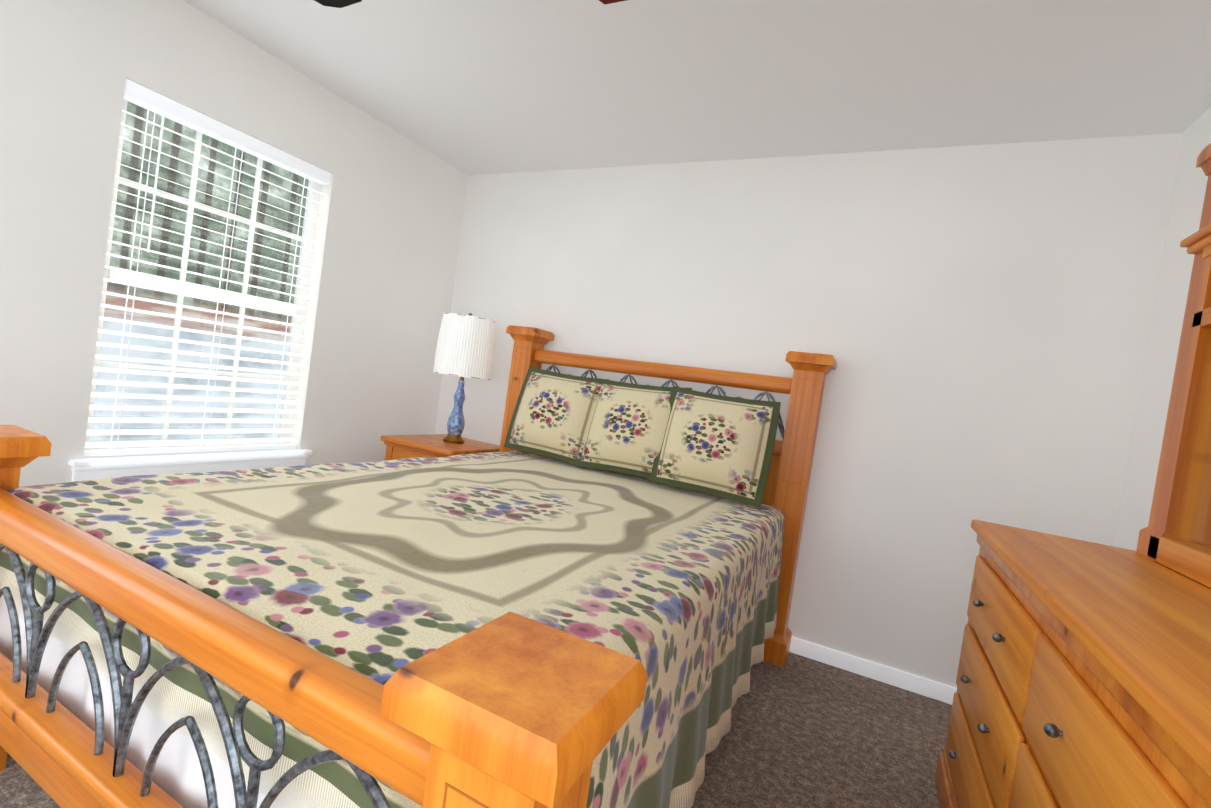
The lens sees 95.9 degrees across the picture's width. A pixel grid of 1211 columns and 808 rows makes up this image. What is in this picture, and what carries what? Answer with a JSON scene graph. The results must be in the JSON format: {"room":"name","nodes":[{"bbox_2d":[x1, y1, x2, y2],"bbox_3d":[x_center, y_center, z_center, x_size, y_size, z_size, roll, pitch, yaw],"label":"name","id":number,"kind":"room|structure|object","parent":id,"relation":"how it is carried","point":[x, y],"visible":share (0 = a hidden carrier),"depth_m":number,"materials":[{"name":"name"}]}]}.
{"room":"bedroom","nodes":[
{"label":"bedroom","id":0,"kind":"room"},
{"bbox_2d":[0,0,467,486],"bbox_3d":[-2.206,-0.423,1.610,0.140,2.440,4.770,9,2,26],"label":"wall","id":1,"kind":"structure","parent":0,"point":[386,256],"depth_m":2.25,"materials":[{"name":"paint"}]},
{"bbox_2d":[68,448,311,481],"bbox_3d":[-1.829,0.267,2.488,0.145,0.095,0.963,9,2,26],"label":"window sill","id":2,"kind":"structure","parent":1,"relation":"attached to","point":[93,467],"depth_m":2.37,"materials":[{"name":"white wood"}]},
{"bbox_2d":[85,99,320,449],"bbox_3d":[-1.786,-0.505,2.497,0.050,1.445,0.873,9,2,26],"label":"window","id":3,"kind":"structure","parent":1,"relation":"in","point":[117,275],"depth_m":2.46,"materials":[{"name":"white plastic"}]},
{"bbox_2d":[84,79,330,456],"bbox_3d":[-1.731,-0.497,2.469,0.075,1.439,0.861,9,2,26],"label":"window blind","id":4,"kind":"object","parent":3,"relation":"attached to","point":[149,99],"visible":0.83,"depth_m":2.38,"materials":[{"name":"white plastic"}]},
{"bbox_2d":[0,652,951,807],"bbox_3d":[-0.738,1.070,0.833,3.840,0.060,5.050,9,2,26],"label":"floor","id":5,"kind":"structure","parent":0,"point":[804,732],"depth_m":1.93,"materials":[{"name":"carpet"}]},
{"bbox_2d":[0,325,836,807],"bbox_3d":[-0.323,0.336,1.949,1.806,1.440,2.423,9,2,26],"label":"bed","id":6,"kind":"object","parent":5,"relation":"on","point":[504,627],"visible":0.96,"depth_m":1.06,"materials":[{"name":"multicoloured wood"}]},
{"bbox_2d":[504,366,608,467],"bbox_3d":[-0.273,0.055,2.995,0.536,0.486,0.228,9,2,26],"label":"pillow","id":7,"kind":"object","parent":6,"relation":"on","point":[552,415],"visible":0.88,"depth_m":2.92,"materials":[{"name":"beige fabric"}]},
{"bbox_2d":[575,378,691,478],"bbox_3d":[0.137,0.121,2.785,0.536,0.484,0.228,9,2,26],"label":"pillow","id":8,"kind":"object","parent":6,"relation":"on","point":[627,428],"visible":0.69,"depth_m":2.72,"materials":[{"name":"beige fabric"}]},
{"bbox_2d":[650,386,780,507],"bbox_3d":[0.505,0.181,2.547,0.536,0.481,0.228,9,2,26],"label":"pillow","id":9,"kind":"object","parent":6,"relation":"on","point":[718,445],"visible":1,"depth_m":2.47,"materials":[{"name":"beige fabric"}]},
{"bbox_2d":[380,434,499,460],"bbox_3d":[-0.993,0.574,3.297,0.540,0.700,0.548,9,2,26],"label":"nightstand","id":10,"kind":"object","parent":5,"relation":"on","point":[417,446],"visible":0.19,"depth_m":3.13,"materials":[{"name":"brown wood"}]},
{"bbox_2d":[433,313,495,442],"bbox_3d":[-0.866,-0.159,3.300,0.341,0.784,0.341,9,2,26],"label":"lamp","id":11,"kind":"object","parent":10,"relation":"on","point":[465,345],"visible":1,"depth_m":3.17,"materials":[{"name":"white fabric"}]},
{"bbox_2d":[935,143,1210,807],"bbox_3d":[1.136,0.251,0.998,0.556,2.070,1.600,9,2,26],"label":"dresser","id":12,"kind":"object","parent":5,"relation":"on","point":[1083,679],"visible":1,"depth_m":1.13,"materials":[{"name":"brown wood"}]},
{"bbox_2d":[184,0,1210,175],"bbox_3d":[-0.391,-1.405,0.757,3.840,0.060,5.050,9,2,26],"label":"ceiling","id":13,"kind":"structure","parent":0,"point":[476,87],"depth_m":2.13,"materials":[{"name":"white paint"}]},
{"bbox_2d":[314,0,626,7],"bbox_3d":[-0.419,-1.011,0.733,1.277,0.725,1.298,9,2,26],"label":"fan","id":14,"kind":"object","parent":13,"relation":"hanging from","point":[338,3],"visible":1,"depth_m":1.39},
{"bbox_2d":[435,133,1182,687],"bbox_3d":[0.516,-0.084,2.998,3.840,2.440,0.140,9,2,26],"label":"wall","id":15,"kind":"structure","parent":0,"point":[975,321],"depth_m":2.52,"materials":[{"name":"paint"}]},
{"bbox_2d":[789,637,956,704],"bbox_3d":[0.325,1.085,2.962,3.546,0.075,0.014,9,2,26],"label":"baseboard","id":16,"kind":"structure","parent":15,"relation":"attached to","point":[893,676],"depth_m":2.50,"materials":[{"name":"white wood"}]},
{"bbox_2d":[1113,107,1210,550],"bbox_3d":[1.077,0.087,-0.020,0.140,2.440,4.770,9,2,26],"label":"wall","id":17,"kind":"structure","parent":0,"point":[1168,313],"depth_m":2.02,"materials":[{"name":"paint"}]},
{"label":"outside","id":18,"kind":"structure","parent":0,"visible":0},
{"bbox_2d":[90,101,308,440],"bbox_3d":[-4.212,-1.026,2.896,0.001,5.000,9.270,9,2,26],"label":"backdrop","id":19,"kind":"structure","parent":18,"point":[177,215],"depth_m":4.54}
]}

